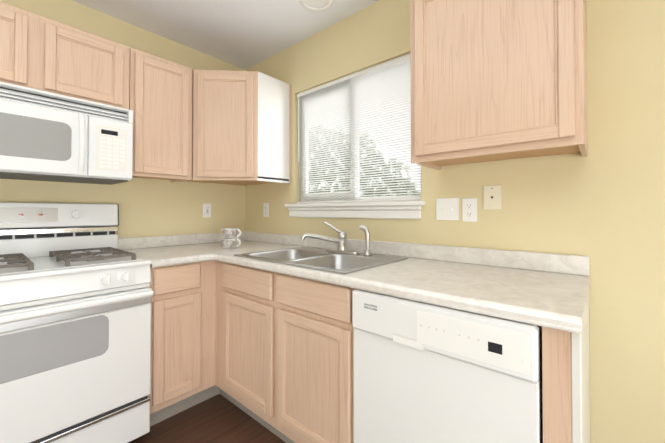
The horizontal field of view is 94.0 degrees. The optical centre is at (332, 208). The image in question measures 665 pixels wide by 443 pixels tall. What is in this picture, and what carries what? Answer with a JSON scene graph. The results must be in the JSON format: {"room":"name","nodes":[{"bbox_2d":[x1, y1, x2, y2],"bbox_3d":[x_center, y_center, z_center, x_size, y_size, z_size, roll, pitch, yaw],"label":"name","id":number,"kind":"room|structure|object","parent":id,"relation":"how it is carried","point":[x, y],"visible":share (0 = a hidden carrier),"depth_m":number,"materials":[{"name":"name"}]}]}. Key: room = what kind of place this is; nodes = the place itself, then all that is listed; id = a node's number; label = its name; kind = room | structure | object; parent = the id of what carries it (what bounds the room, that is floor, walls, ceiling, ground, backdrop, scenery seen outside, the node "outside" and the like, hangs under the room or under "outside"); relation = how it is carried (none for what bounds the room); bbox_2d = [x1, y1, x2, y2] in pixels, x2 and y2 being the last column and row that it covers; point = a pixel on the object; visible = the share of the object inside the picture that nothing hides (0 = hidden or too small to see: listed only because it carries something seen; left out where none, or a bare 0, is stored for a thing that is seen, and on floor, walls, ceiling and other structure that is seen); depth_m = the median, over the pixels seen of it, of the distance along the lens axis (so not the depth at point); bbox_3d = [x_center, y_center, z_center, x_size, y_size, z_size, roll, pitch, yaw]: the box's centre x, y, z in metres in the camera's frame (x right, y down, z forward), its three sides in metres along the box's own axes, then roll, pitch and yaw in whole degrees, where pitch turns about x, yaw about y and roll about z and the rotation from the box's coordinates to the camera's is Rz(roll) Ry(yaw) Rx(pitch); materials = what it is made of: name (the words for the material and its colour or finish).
{"room":"kitchen","nodes":[
{"label":"kitchen","id":0,"kind":"room"},
{"bbox_2d":[0,0,245,237],"bbox_3d":[-2.161,-0.040,1.271,0.120,2.440,4.320,-1,-1,41],"label":"wall","id":1,"kind":"structure","parent":0,"point":[148,207],"depth_m":2.16,"materials":[{"name":"paint"}]},
{"bbox_2d":[0,2,129,108],"bbox_3d":[-1.555,-0.768,1.638,0.323,0.375,0.760,-1,-1,41],"label":"upper cabinet","id":2,"kind":"object","parent":1,"relation":"attached to","point":[37,52],"visible":0.98,"depth_m":1.59,"materials":[{"name":"brown wood"}]},
{"bbox_2d":[0,82,132,184],"bbox_3d":[-1.516,-0.357,1.587,0.443,0.402,0.762,-1,-1,41],"label":"microwave","id":3,"kind":"object","parent":2,"relation":"attached to","point":[48,136],"visible":1,"depth_m":1.53,"materials":[{"name":"white"}]},
{"bbox_2d":[129,47,191,182],"bbox_3d":[-1.183,-0.572,2.065,0.323,0.758,0.368,-1,-1,41],"label":"upper cabinet","id":4,"kind":"object","parent":1,"relation":"attached to","point":[160,97],"visible":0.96,"depth_m":1.95,"materials":[{"name":"brown wood"}]},
{"bbox_2d":[203,204,210,217],"bbox_3d":[-1.010,0.018,2.500,0.008,0.112,0.070,-1,-1,41],"label":"outlet","id":5,"kind":"object","parent":1,"relation":"attached to","point":[206,210],"visible":1,"depth_m":2.50,"materials":[{"name":"white plastic"}]},
{"bbox_2d":[128,394,285,442],"bbox_3d":[-0.568,1.213,-0.203,4.440,0.100,4.440,-1,-1,41],"label":"floor","id":6,"kind":"structure","parent":0,"point":[218,418],"depth_m":1.68,"materials":[{"name":"brown wood"}]},
{"bbox_2d":[0,202,153,442],"bbox_3d":[-1.401,0.575,1.498,0.701,1.215,0.768,-1,-1,41],"label":"range","id":7,"kind":"object","parent":6,"relation":"on","point":[76,293],"visible":1,"depth_m":1.41,"materials":[{"name":"white metal"}]},
{"bbox_2d":[149,260,224,425],"bbox_3d":[-1.055,0.752,1.964,0.628,0.872,0.390,-1,-1,41],"label":"base cabinet","id":8,"kind":"object","parent":6,"relation":"on","point":[187,303],"depth_m":1.76,"materials":[{"name":"beige wood"}]},
{"bbox_2d":[118,235,213,267],"bbox_3d":[-1.068,0.255,1.941,0.646,0.118,0.330,-1,-1,41],"label":"countertop","id":9,"kind":"structure","parent":8,"relation":"on","point":[169,250],"depth_m":2.07,"materials":[{"name":"laminate"}]},
{"bbox_2d":[187,231,285,238],"bbox_3d":[-0.763,0.259,2.293,0.646,0.118,0.480,-1,-1,41],"label":"backsplash","id":10,"kind":"structure","parent":8,"relation":"on","point":[245,232],"depth_m":2.56,"materials":[{"name":"laminate"}]},
{"bbox_2d":[221,238,240,248],"bbox_3d":[-0.718,0.241,2.161,0.119,0.068,0.108,-1,-1,41],"label":"mug","id":11,"kind":"object","parent":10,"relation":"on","point":[228,243],"visible":0.9,"depth_m":2.12,"materials":[{"name":"ceramic"}]},
{"bbox_2d":[221,228,240,238],"bbox_3d":[-0.716,0.173,2.164,0.117,0.068,0.111,-1,-1,41],"label":"mug","id":12,"kind":"object","parent":11,"relation":"on","point":[227,233],"visible":1,"depth_m":2.12,"materials":[{"name":"ceramic"}]},
{"bbox_2d":[352,289,542,442],"bbox_3d":[0.495,0.745,1.216,0.601,0.868,0.611,-1,-1,41],"label":"dishwasher","id":13,"kind":"object","parent":6,"relation":"on","point":[423,372],"visible":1,"depth_m":0.96,"materials":[{"name":"white"}]},
{"bbox_2d":[345,287,589,442],"bbox_3d":[0.540,0.743,1.216,0.709,0.872,0.608,-1,-1,41],"label":"base cabinet","id":14,"kind":"object","parent":6,"relation":"on","point":[565,354],"depth_m":0.80,"materials":[{"name":"beige wood"}]},
{"bbox_2d":[210,234,589,333],"bbox_3d":[-0.098,0.252,1.748,2.367,0.118,0.648,-1,-1,41],"label":"countertop","id":15,"kind":"structure","parent":14,"relation":"on","point":[549,290],"depth_m":1.22,"materials":[{"name":"laminate"}]},
{"bbox_2d":[234,247,407,273],"bbox_3d":[-0.083,0.355,1.711,0.810,0.185,0.537,-1,-1,41],"label":"sink","id":16,"kind":"object","parent":15,"relation":"in","point":[322,259],"visible":0.31,"depth_m":1.73,"materials":[{"name":"silver metal"}]},
{"bbox_2d":[301,221,359,253],"bbox_3d":[-0.008,0.169,1.798,0.264,0.187,0.246,-1,-1,41],"label":"faucet","id":17,"kind":"object","parent":16,"relation":"on","point":[341,240],"visible":1,"depth_m":1.84,"materials":[{"name":"silver metal"}]},
{"bbox_2d":[359,225,371,255],"bbox_3d":[0.186,0.178,1.746,0.068,0.169,0.059,-1,-1,41],"label":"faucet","id":18,"kind":"object","parent":16,"relation":"on","point":[365,229],"visible":1,"depth_m":1.73,"materials":[{"name":"silver metal"}]},
{"bbox_2d":[71,0,378,69],"bbox_3d":[-0.568,-1.327,-0.174,4.440,0.100,4.440,-1,-1,41],"label":"ceiling","id":19,"kind":"structure","parent":0,"point":[245,34],"depth_m":2.08,"materials":[{"name":"white paint"}]},
{"bbox_2d":[300,0,332,10],"bbox_3d":[-0.097,-1.246,1.865,0.196,0.010,0.196,-1,-1,41],"label":"recessed light","id":20,"kind":"object","parent":19,"relation":"in","point":[316,5],"visible":1,"depth_m":1.90,"materials":[{"name":"white plastic"}]},
{"bbox_2d":[245,0,664,442],"bbox_3d":[0.846,-0.038,1.444,4.200,2.440,0.120,-1,-1,41],"label":"wall","id":21,"kind":"structure","parent":0,"point":[601,204],"depth_m":1.21,"materials":[{"name":"paint"}]},
{"bbox_2d":[188,69,290,185],"bbox_3d":[-0.747,-0.569,2.345,0.616,0.758,0.610,-1,-1,41],"label":"upper cabinet","id":22,"kind":"object","parent":21,"relation":"attached to","point":[241,127],"visible":0.98,"depth_m":2.13,"materials":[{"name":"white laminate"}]},
{"bbox_2d":[263,203,268,216],"bbox_3d":[-0.551,0.014,2.568,0.070,0.114,0.007,-1,-1,41],"label":"outlet","id":23,"kind":"object","parent":21,"relation":"attached to","point":[265,209],"visible":1,"depth_m":2.56,"materials":[{"name":"white plastic"}]},
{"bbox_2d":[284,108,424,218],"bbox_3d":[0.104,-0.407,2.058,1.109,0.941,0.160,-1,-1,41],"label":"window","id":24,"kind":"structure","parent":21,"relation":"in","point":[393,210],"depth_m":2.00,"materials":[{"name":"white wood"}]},
{"bbox_2d":[297,53,421,203],"bbox_3d":[0.114,-0.458,2.039,1.010,0.835,0.038,-1,-1,41],"label":"window blinds","id":25,"kind":"object","parent":24,"relation":"attached to","point":[389,80],"visible":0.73,"depth_m":2.00,"materials":[{"name":"white plastic"}]},
{"bbox_2d":[436,198,458,219],"bbox_3d":[0.582,0.004,1.580,0.115,0.113,0.017,-1,-1,41],"label":"double light switch","id":26,"kind":"object","parent":21,"relation":"attached to","point":[447,208],"visible":1,"depth_m":1.58,"materials":[{"name":"white plastic"}]},
{"bbox_2d":[462,198,476,221],"bbox_3d":[0.668,0.008,1.512,0.070,0.114,0.007,-1,-1,41],"label":"electrical outlet","id":27,"kind":"object","parent":21,"relation":"attached to","point":[469,209],"visible":1,"depth_m":1.51,"materials":[{"name":"white plastic"}]},
{"bbox_2d":[483,185,501,208],"bbox_3d":[0.745,-0.051,1.447,0.077,0.112,0.006,-1,-1,41],"label":"socket","id":28,"kind":"object","parent":21,"relation":"attached to","point":[491,196],"visible":1,"depth_m":1.45,"materials":[{"name":"beige plastic"}]},
{"bbox_2d":[410,0,586,169],"bbox_3d":[0.672,-0.582,1.305,0.605,0.755,0.323,-1,-1,41],"label":"upper cabinet","id":29,"kind":"object","parent":21,"relation":"attached to","point":[494,80],"visible":1,"depth_m":1.17,"materials":[{"name":"brown wood"}]},
{"label":"outside","id":30,"kind":"structure","parent":0,"visible":0},
{"bbox_2d":[309,88,420,196],"bbox_3d":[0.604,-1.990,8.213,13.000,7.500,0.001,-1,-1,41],"label":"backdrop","id":31,"kind":"structure","parent":30,"point":[367,162],"depth_m":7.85,"materials":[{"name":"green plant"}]}
]}

